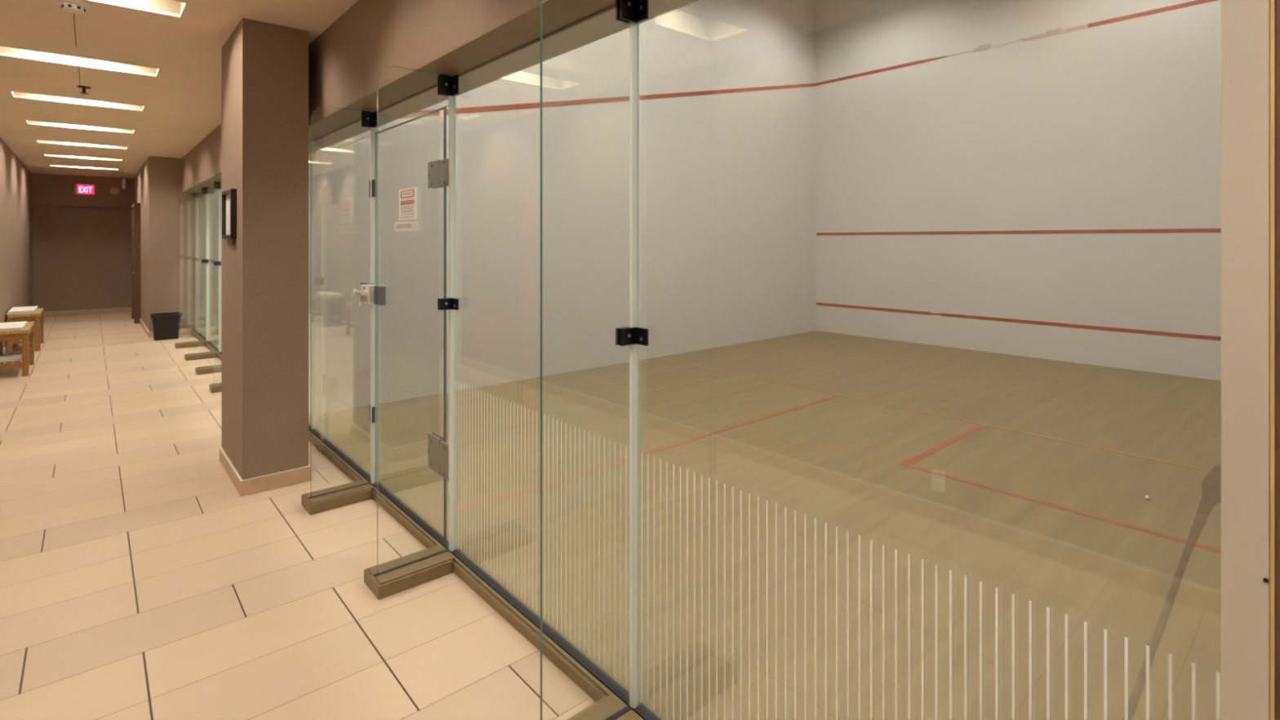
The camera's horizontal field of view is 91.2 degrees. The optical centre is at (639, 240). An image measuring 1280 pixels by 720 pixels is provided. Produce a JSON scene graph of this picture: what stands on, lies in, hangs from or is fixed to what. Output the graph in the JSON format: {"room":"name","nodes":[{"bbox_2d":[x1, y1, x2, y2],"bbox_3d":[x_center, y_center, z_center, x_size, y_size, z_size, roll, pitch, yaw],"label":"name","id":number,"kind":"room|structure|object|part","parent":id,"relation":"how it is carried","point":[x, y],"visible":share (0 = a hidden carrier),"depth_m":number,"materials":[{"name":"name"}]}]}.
{"room":"squash court corridor","nodes":[
{"label":"squash court corridor","id":0,"kind":"room"},
{"bbox_2d":[0,137,31,347],"bbox_3d":[-6.149,-0.045,5.446,0.150,3.450,22.300,0,0,-41],"label":"wall","id":1,"kind":"structure","parent":0,"point":[15,179],"depth_m":10.63,"materials":[{"name":"brown paint"}]},
{"bbox_2d":[3,321,29,353],"bbox_3d":[-6.029,1.628,5.432,0.013,0.104,22.120,0,0,-41],"label":"baseboard","id":2,"kind":"structure","parent":1,"relation":"attached to","point":[5,348],"depth_m":9.35,"materials":[{"name":"tile"}]},
{"bbox_2d":[31,173,133,311],"bbox_3d":[-12.442,0.105,14.546,2.410,3.150,0.320,0,0,-41],"label":"wall","id":3,"kind":"structure","parent":0,"point":[82,243],"depth_m":14.24,"materials":[{"name":"brown paint"}]},
{"bbox_2d":[74,183,96,195],"bbox_3d":[-12.566,-1.160,14.188,0.370,0.230,0.056,0,0,-41],"label":"exit sign","id":4,"kind":"object","parent":3,"relation":"attached to","point":[86,189],"visible":1,"depth_m":14.17,"materials":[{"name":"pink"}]},
{"bbox_2d":[44,306,131,316],"bbox_3d":[-12.675,1.628,14.306,1.717,0.104,0.013,0,0,-41],"label":"baseboard","id":5,"kind":"structure","parent":3,"relation":"attached to","point":[116,309],"depth_m":14.32,"materials":[{"name":"tile"}]},
{"bbox_2d":[110,186,119,194],"bbox_3d":[-12.192,-1.160,14.542,0.170,0.170,0.018,0,0,-41],"label":"wall speaker","id":6,"kind":"object","parent":3,"relation":"attached to","point":[114,190],"visible":1,"depth_m":14.53,"materials":[{"name":"beige plastic"}]},
{"bbox_2d":[111,187,118,193],"bbox_3d":[-12.188,-1.160,14.537,0.130,0.130,0.006,0,0,-41],"label":"grille","id":7,"kind":"object","parent":6,"relation":"attached to","point":[113,190],"depth_m":14.53,"materials":[{"name":"beige"}]},
{"bbox_2d":[121,178,126,189],"bbox_3d":[-12.029,-1.325,14.600,0.080,0.230,0.145,0,0,-41],"label":"emergency light","id":8,"kind":"object","parent":3,"relation":"attached to","point":[123,186],"visible":1,"depth_m":14.58,"materials":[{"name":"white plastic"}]},
{"bbox_2d":[133,155,195,331],"bbox_3d":[-10.023,0.105,13.104,0.680,3.150,5.320,0,0,-41],"label":"wall","id":9,"kind":"structure","parent":0,"point":[167,214],"depth_m":11.12,"materials":[{"name":"brown paint"}]},
{"bbox_2d":[131,202,140,323],"bbox_3d":[-10.568,0.455,13.125,0.110,2.450,1.070,0,0,-41],"label":"door","id":10,"kind":"structure","parent":9,"relation":"in","point":[135,207],"depth_m":12.73,"materials":[{"name":"brown wood"}]},
{"bbox_2d":[139,318,191,337],"bbox_3d":[-10.050,1.628,13.064,0.613,0.104,5.320,0,0,-41],"label":"baseboard","id":11,"kind":"structure","parent":9,"relation":"attached to","point":[182,331],"depth_m":11.22,"materials":[{"name":"tile"}]},
{"bbox_2d":[191,330,644,719],"bbox_3d":[-3.511,1.652,6.147,0.071,0.056,13.730,0,0,-41],"label":"bottom rail","id":12,"kind":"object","parent":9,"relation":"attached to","point":[590,685],"depth_m":2.86,"materials":[{"name":"brown metal"}]},
{"bbox_2d":[194,330,661,719],"bbox_3d":[-3.499,1.627,6.157,0.038,0.012,13.730,0,0,-41],"label":"trim","id":13,"kind":"structure","parent":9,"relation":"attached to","point":[444,543],"depth_m":2.84,"materials":[{"name":"black"}]},
{"bbox_2d":[195,190,205,339],"bbox_3d":[-7.495,0.381,10.706,0.012,2.478,1.572,0,0,-41],"label":"glass screen","id":14,"kind":"object","parent":13,"relation":"on","point":[200,198],"visible":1,"depth_m":10.76,"materials":[{"name":"white"}]},
{"bbox_2d":[207,185,218,350],"bbox_3d":[-6.538,0.381,9.617,0.012,2.478,1.312,0,0,-41],"label":"glass screen","id":15,"kind":"object","parent":13,"relation":"on","point":[213,193],"visible":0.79,"depth_m":9.63,"materials":[{"name":"white"}]},
{"bbox_2d":[220,188,221,352],"bbox_3d":[-5.700,0.381,8.663,0.012,2.478,1.212,0,0,-41],"label":"glass screen","id":16,"kind":"object","parent":13,"relation":"on","point":[220,188],"visible":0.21,"depth_m":9.09,"materials":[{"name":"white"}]},
{"bbox_2d":[308,141,311,429],"bbox_3d":[-3.228,0.381,5.849,0.012,2.478,1.242,0,0,-41],"label":"glass screen","id":17,"kind":"object","parent":13,"relation":"on","point":[309,141],"visible":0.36,"depth_m":5.38,"materials":[{"name":"white"}]},
{"bbox_2d":[311,118,375,482],"bbox_3d":[-2.294,0.381,4.787,0.012,2.478,1.572,0,0,-41],"label":"glass screen","id":18,"kind":"object","parent":13,"relation":"on","point":[331,446],"visible":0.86,"depth_m":4.63,"materials":[{"name":"white"}]},
{"bbox_2d":[453,4,629,699],"bbox_3d":[-0.492,0.381,2.736,0.013,2.478,1.452,0,0,-41],"label":"glass screen","id":19,"kind":"object","parent":13,"relation":"on","point":[556,636],"visible":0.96,"depth_m":2.55,"materials":[{"name":"clear glass"}]},
{"bbox_2d":[636,22,1220,719],"bbox_3d":[0.491,0.381,1.616,0.013,2.478,1.512,0,0,-41],"label":"glass screen","id":20,"kind":"object","parent":13,"relation":"on","point":[1126,639],"visible":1,"depth_m":1.64,"materials":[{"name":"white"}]},
{"bbox_3d":[0.491,0.381,1.616,0.012,2.478,1.512,0,0,-41],"label":"pane","id":21,"kind":"part","parent":20,"relation":"part of","materials":[{"name":"clear glass"}]},
{"bbox_2d":[0,0,358,178],"bbox_3d":[-5.188,-1.480,6.291,2.410,0.020,22.300,0,0,-41],"label":"ceiling","id":22,"kind":"structure","parent":0,"point":[181,103],"depth_m":5.57,"materials":[{"name":"paint"}]},
{"bbox_2d":[54,0,91,13],"bbox_3d":[-3.502,-1.446,3.872,0.170,0.048,0.170,0,0,-41],"label":"smoke detector","id":23,"kind":"object","parent":22,"relation":"attached to","point":[77,6],"visible":1,"depth_m":3.84,"materials":[{"name":"white plastic"}]},
{"bbox_2d":[73,13,76,47],"bbox_3d":[-3.929,-1.469,4.355,0.005,0.002,1.070,0,0,-41],"label":"rod","id":24,"kind":"object","parent":22,"relation":"attached to","point":[73,13],"depth_m":4.37,"materials":[{"name":"brown"}]},
{"bbox_2d":[12,91,142,109],"bbox_3d":[-5.911,-1.562,6.627,1.051,0.141,0.354,0,0,-41],"label":"ceiling light","id":25,"kind":"object","parent":22,"relation":"attached to","point":[20,94],"visible":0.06,"depth_m":6.72,"materials":[{"name":"beige plastic"}]},
{"bbox_2d":[0,45,158,74],"bbox_3d":[-4.608,-1.562,5.143,1.051,0.141,0.354,0,0,-41],"label":"ceiling light","id":26,"kind":"object","parent":22,"relation":"attached to","point":[2,49],"visible":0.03,"depth_m":5.26,"materials":[{"name":"beige plastic"}]},
{"bbox_2d":[27,120,133,132],"bbox_3d":[-7.215,-1.562,8.111,1.051,0.141,0.354,0,0,-41],"label":"ceiling light","id":27,"kind":"object","parent":22,"relation":"attached to","point":[31,122],"visible":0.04,"depth_m":8.21,"materials":[{"name":"beige plastic"}]},
{"bbox_2d":[37,140,126,147],"bbox_3d":[-8.519,-1.562,9.594,1.051,0.141,0.354,0,0,-41],"label":"ceiling light","id":28,"kind":"object","parent":22,"relation":"attached to","point":[37,140],"visible":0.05,"depth_m":9.70,"materials":[{"name":"beige plastic"}]},
{"bbox_2d":[44,154,121,159],"bbox_3d":[-9.822,-1.562,11.078,1.051,0.141,0.354,0,0,-41],"label":"ceiling light","id":29,"kind":"object","parent":22,"relation":"attached to","point":[45,154],"visible":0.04,"depth_m":11.18,"materials":[{"name":"beige plastic"}]},
{"bbox_2d":[76,85,90,93],"bbox_3d":[-5.311,-1.439,5.983,0.100,0.062,0.100,0,0,-41],"label":"sprinkler head","id":30,"kind":"object","parent":22,"relation":"attached to","point":[84,87],"visible":1,"depth_m":5.97},
{"bbox_2d":[52,164,115,168],"bbox_3d":[-11.126,-1.562,12.561,1.051,0.141,0.354,0,0,-41],"label":"ceiling light","id":31,"kind":"object","parent":22,"relation":"attached to","point":[52,165],"visible":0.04,"depth_m":12.67,"materials":[{"name":"beige plastic"}]},
{"bbox_2d":[107,0,184,14],"bbox_3d":[-3.304,-1.562,3.660,1.051,0.141,0.354,0,0,-41],"label":"ceiling light","id":32,"kind":"object","parent":22,"relation":"attached to","point":[168,6],"visible":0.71,"depth_m":4.05,"materials":[{"name":"beige plastic"}]},
{"bbox_2d":[221,17,308,479],"bbox_3d":[-2.758,0.105,4.585,0.396,3.150,0.870,0,0,-41],"label":"wall column","id":33,"kind":"structure","parent":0,"point":[264,66],"depth_m":4.26,"materials":[{"name":"brown paint"}]},
{"bbox_2d":[222,188,236,238],"bbox_3d":[-2.903,-0.185,4.424,0.035,0.340,0.390,0,0,-41],"label":"picture frame","id":34,"kind":"object","parent":33,"relation":"attached to","point":[229,196],"visible":1,"depth_m":4.42,"materials":[{"name":"black"}]},
{"bbox_2d":[231,238,235,244],"bbox_3d":[-2.818,0.008,4.340,0.018,0.044,0.060,0,0,-41],"label":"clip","id":35,"kind":"object","parent":33,"relation":"attached to","point":[233,240],"visible":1,"depth_m":4.32,"materials":[{"name":"brown metal"}]},
{"bbox_2d":[219,446,311,496],"bbox_3d":[-2.758,1.628,4.585,0.422,0.104,0.896,0,0,-41],"label":"baseboard","id":36,"kind":"structure","parent":33,"relation":"attached to","point":[299,475],"depth_m":4.27,"materials":[{"name":"tile"}]},
{"bbox_2d":[182,0,542,191],"bbox_3d":[-3.567,-1.171,6.101,0.225,0.598,13.724,0,0,-41],"label":"wall","id":37,"kind":"structure","parent":0,"point":[346,60],"depth_m":3.60,"materials":[{"name":"brown paint"}]},
{"bbox_2d":[182,0,615,193],"bbox_3d":[-3.567,-0.866,6.101,0.225,0.012,13.724,0,0,-41],"label":"top rail","id":38,"kind":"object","parent":37,"relation":"attached to","point":[523,28],"depth_m":2.91,"materials":[{"name":"brown metal"}]},
{"bbox_2d":[374,84,448,133],"bbox_3d":[-1.373,-0.789,3.739,0.012,0.138,1.202,0,0,-41],"label":"glass screen","id":39,"kind":"object","parent":37,"relation":"attached to","point":[437,84],"visible":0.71,"depth_m":3.76,"materials":[{"name":"white"}]},
{"bbox_2d":[351,106,448,539],"bbox_3d":[-1.460,0.444,3.813,1.383,2.323,0.106,0,0,45],"label":"door","id":40,"kind":"structure","parent":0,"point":[438,170],"depth_m":3.46,"materials":[{"name":"white"}]},
{"bbox_3d":[-1.871,0.355,4.182,0.044,0.065,0.199,0,0,-44],"label":"lever","id":41,"kind":"part","parent":40,"relation":"part of","materials":[{"name":"white metal"}]},
{"bbox_3d":[-1.805,1.160,4.190,0.002,0.080,0.042,0,0,-41],"label":"clamp plate","id":42,"kind":"part","parent":40,"relation":"part of","materials":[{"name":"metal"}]},
{"bbox_3d":[-1.805,-0.350,4.190,0.002,0.087,0.042,0,0,-41],"label":"clamp plate","id":43,"kind":"part","parent":40,"relation":"part of","materials":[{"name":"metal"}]},
{"bbox_2d":[400,205,413,217],"bbox_3d":[-1.391,-0.173,3.743,0.001,0.066,0.210,0,0,-41],"label":"print","id":44,"kind":"object","parent":40,"relation":"on","point":[406,211],"depth_m":3.74,"materials":[{"name":"grey paper"}]},
{"bbox_3d":[-1.400,0.447,3.769,0.010,2.317,1.060,0,0,-41],"label":"pane","id":45,"kind":"part","parent":40,"relation":"part of","materials":[{"name":"clear glass"}]},
{"bbox_3d":[-1.104,1.165,3.453,0.014,0.190,0.155,0,0,-41],"label":"plate","id":46,"kind":"part","parent":40,"relation":"part of","materials":[{"name":"metal"}]},
{"bbox_2d":[308,0,698,151],"bbox_3d":[-3.383,-2.746,6.213,0.200,3.748,13.700,0,0,-41],"label":"wall","id":47,"kind":"structure","parent":0,"point":[605,24],"depth_m":3.04,"materials":[{"name":"paint"}]},
{"bbox_2d":[308,0,816,415],"bbox_3d":[-0.142,-1.470,8.988,8.748,6.300,0.450,0,0,-41],"label":"wall","id":48,"kind":"structure","parent":0,"point":[727,181],"depth_m":8.23,"materials":[{"name":"paint"}]},
{"bbox_2d":[400,83,816,118],"bbox_3d":[0.011,-2.015,8.820,8.720,1.860,0.002,0,0,-41],"label":"court line","id":49,"kind":"object","parent":48,"relation":"attached to","point":[530,105],"visible":0.64,"depth_m":8.22,"materials":[{"name":"red paint"}]},
{"bbox_2d":[0,311,1221,719],"bbox_3d":[-1.830,1.740,9.241,11.350,0.120,22.300,0,0,-41],"label":"floor","id":50,"kind":"structure","parent":0,"point":[836,461],"depth_m":3.51,"materials":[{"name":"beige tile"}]},
{"bbox_2d":[0,321,34,376],"bbox_3d":[-8.058,1.393,8.042,0.355,0.575,1.020,0,0,-41],"label":"bench","id":51,"kind":"object","parent":50,"relation":"on","point":[26,334],"visible":0.83,"depth_m":7.76,"materials":[{"name":"brown wood"}]},
{"bbox_3d":[-8.482,1.413,8.301,0.060,0.535,0.060,0,0,-41],"label":"leg","id":52,"kind":"part","parent":51,"relation":"part of","materials":[{"name":"brown wood"}]},
{"bbox_2d":[0,354,22,362],"bbox_3d":[-7.830,1.461,7.790,0.232,0.046,0.260,0,0,-41],"label":"folded towel","id":53,"kind":"object","parent":51,"relation":"on","point":[17,357],"visible":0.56,"depth_m":7.74,"materials":[{"name":"white fabric"}]},
{"bbox_2d":[0,351,22,364],"bbox_3d":[-8.058,1.495,8.042,0.210,0.020,0.980,0,0,-41],"label":"shelf","id":54,"kind":"object","parent":51,"relation":"attached to","point":[2,353],"depth_m":8.17,"materials":[{"name":"brown wood"}]},
{"bbox_2d":[0,321,26,331],"bbox_3d":[-8.039,1.089,7.978,0.296,0.030,0.780,0,0,-41],"label":"folded towel","id":55,"kind":"object","parent":51,"relation":"on","point":[15,325],"visible":1,"depth_m":7.88,"materials":[{"name":"white fabric"}]},
{"bbox_3d":[-8.058,1.347,8.042,0.319,0.405,0.986,0,0,-41],"label":"rail","id":56,"kind":"part","parent":51,"relation":"part of","materials":[{"name":"brown wood"}]},
{"bbox_3d":[-8.058,1.125,8.042,0.350,0.040,1.020,0,0,-41],"label":"seat","id":57,"kind":"part","parent":51,"relation":"part of","materials":[{"name":"brown wood"}]},
{"bbox_3d":[-7.634,1.413,7.782,0.060,0.535,0.060,0,0,-41],"label":"leg","id":58,"kind":"part","parent":51,"relation":"part of","materials":[{"name":"brown wood"}]},
{"bbox_3d":[-8.261,1.413,8.496,0.060,0.535,0.060,0,0,-41],"label":"leg","id":59,"kind":"part","parent":51,"relation":"part of","materials":[{"name":"brown wood"}]},
{"bbox_2d":[7,307,44,353],"bbox_3d":[-9.616,1.393,9.815,0.355,0.575,1.020,0,0,-41],"label":"bench","id":60,"kind":"object","parent":50,"relation":"on","point":[37,317],"visible":0.62,"depth_m":9.52,"materials":[{"name":"brown wood"}]},
{"bbox_3d":[-9.413,1.413,9.361,0.060,0.535,0.060,0,0,-41],"label":"leg","id":61,"kind":"part","parent":60,"relation":"part of","materials":[{"name":"brown wood"}]},
{"bbox_2d":[6,306,38,315],"bbox_3d":[-9.616,1.081,9.762,0.302,0.046,0.860,0,0,-41],"label":"folded towel","id":62,"kind":"object","parent":60,"relation":"on","point":[27,309],"visible":1,"depth_m":9.53,"materials":[{"name":"white fabric"}]},
{"bbox_3d":[-9.616,1.125,9.815,0.350,0.040,1.020,0,0,-41],"label":"seat","id":63,"kind":"part","parent":60,"relation":"part of","materials":[{"name":"brown wood"}]},
{"bbox_3d":[-9.616,1.347,9.815,0.319,0.405,0.986,0,0,-41],"label":"rail","id":64,"kind":"part","parent":60,"relation":"part of","materials":[{"name":"brown wood"}]},
{"bbox_3d":[-9.191,1.413,9.555,0.060,0.535,0.060,0,0,-41],"label":"leg","id":65,"kind":"part","parent":60,"relation":"part of","materials":[{"name":"brown wood"}]},
{"bbox_3d":[-9.819,1.413,10.269,0.060,0.535,0.060,0,0,-41],"label":"leg","id":66,"kind":"part","parent":60,"relation":"part of","materials":[{"name":"brown wood"}]},
{"bbox_2d":[149,311,182,340],"bbox_3d":[-8.118,1.465,10.731,0.445,0.430,0.355,0,0,-41],"label":"waste bin","id":67,"kind":"object","parent":50,"relation":"on","point":[166,326],"visible":1,"depth_m":10.63,"materials":[{"name":"black plastic"}]},
{"bbox_2d":[174,186,208,348],"bbox_3d":[-7.135,0.411,9.971,0.415,2.538,0.210,0,0,-41],"label":"support post","id":68,"kind":"object","parent":50,"relation":"on","point":[204,190],"visible":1,"depth_m":10.09,"materials":[{"name":"brown metal"}]},
{"bbox_2d":[184,180,221,360],"bbox_3d":[-6.264,0.411,8.979,0.415,2.538,0.210,0,0,-41],"label":"support post","id":69,"kind":"object","parent":50,"relation":"on","point":[205,355],"visible":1,"depth_m":9.09,"materials":[{"name":"brown metal"}]},
{"bbox_2d":[195,173,221,374],"bbox_3d":[-5.459,0.411,8.063,0.415,2.538,0.210,0,0,-41],"label":"support post","id":70,"kind":"object","parent":50,"relation":"on","point":[214,368],"visible":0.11,"depth_m":7.95,"materials":[{"name":"brown metal"}]},
{"bbox_2d":[208,164,221,392],"bbox_3d":[-4.633,0.411,7.124,0.415,2.538,0.210,0,0,-41],"label":"support post","id":71,"kind":"object","parent":50,"relation":"on","point":[216,387],"visible":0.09,"depth_m":6.96,"materials":[{"name":"brown metal"}]},
{"bbox_2d":[301,106,377,515],"bbox_3d":[-1.934,0.411,4.051,0.415,2.538,0.210,0,0,-41],"label":"support post","id":72,"kind":"object","parent":50,"relation":"on","point":[331,498],"visible":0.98,"depth_m":4.13,"materials":[{"name":"clear glass"}]},
{"bbox_2d":[364,66,458,599],"bbox_3d":[-1.135,0.411,3.143,0.415,2.538,0.210,0,0,-41],"label":"support post","id":73,"kind":"object","parent":50,"relation":"on","point":[397,575],"visible":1,"depth_m":3.18,"materials":[{"name":"clear glass"}]},
{"bbox_2d":[540,0,648,719],"bbox_3d":[-0.172,0.411,2.046,0.415,2.538,0.210,0,0,-41],"label":"support post","id":74,"kind":"object","parent":50,"relation":"on","point":[632,12],"visible":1,"depth_m":2.17,"materials":[{"name":"clear glass"}]},
{"bbox_2d":[422,395,840,521],"bbox_3d":[0.422,1.679,5.269,4.650,0.002,0.050,0,0,-41],"label":"court line","id":75,"kind":"object","parent":50,"relation":"on","point":[478,504],"visible":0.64,"depth_m":4.76,"materials":[{"name":"red paint"}]},
{"bbox_2d":[657,356,1210,471],"bbox_3d":[2.415,1.679,6.561,0.050,0.002,6.570,0,0,-41],"label":"court line","id":76,"kind":"object","parent":50,"relation":"on","point":[1006,428],"visible":1,"depth_m":5.76,"materials":[{"name":"paint"}]},
{"bbox_2d":[899,424,1221,553],"bbox_3d":[3.256,1.679,4.392,1.550,0.002,2.200,0,0,-41],"label":"court line","id":77,"kind":"object","parent":50,"relation":"on","point":[908,463],"visible":1,"depth_m":4.22,"materials":[{"name":"red paint"}]},
{"bbox_2d":[1121,464,1221,719],"bbox_3d":[2.679,1.678,3.090,4.603,0.001,0.140,0,0,-44],"label":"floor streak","id":78,"kind":"structure","parent":50,"relation":"on","point":[1211,492],"depth_m":3.28},
{"bbox_2d":[1221,0,1275,719],"bbox_3d":[0.966,0.411,0.988,0.155,2.538,0.058,0,0,-41],"label":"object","id":79,"kind":"object","parent":50,"relation":"on","point":[1247,26],"visible":0.92,"depth_m":0.94,"materials":[{"name":"beige paint"}]},
{"bbox_2d":[816,0,1221,380],"bbox_3d":[3.216,-1.470,11.944,0.200,6.300,13.900,0,0,-41],"label":"wall","id":80,"kind":"structure","parent":0,"point":[1115,125],"depth_m":9.15,"materials":[{"name":"paint"}]},
{"bbox_2d":[816,0,1217,85],"bbox_3d":[5.460,-2.938,9.237,0.002,0.105,6.570,0,0,-41],"label":"court line","id":81,"kind":"object","parent":80,"relation":"attached to","point":[1060,30],"visible":1,"depth_m":8.81,"materials":[{"name":"red paint"}]},
{"bbox_2d":[816,228,1221,235],"bbox_3d":[5.460,-0.125,9.237,0.002,0.050,6.550,0,0,-41],"label":"court line","id":82,"kind":"object","parent":80,"relation":"attached to","point":[1160,230],"visible":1,"depth_m":8.95,"materials":[{"name":"red paint"}]},
{"bbox_2d":[816,302,1221,340],"bbox_3d":[5.460,1.175,9.237,0.002,0.050,6.570,0,0,-41],"label":"court line","id":83,"kind":"object","parent":80,"relation":"attached to","point":[1028,322],"visible":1,"depth_m":8.92,"materials":[{"name":"red paint"}]},
{"bbox_2d":[1275,0,1279,719],"bbox_3d":[2.003,0.105,-0.187,0.157,3.150,3.075,0,0,-41],"label":"wall","id":84,"kind":"structure","parent":0,"point":[1277,2],"depth_m":0.92,"materials":[{"name":"paint"}]}
]}

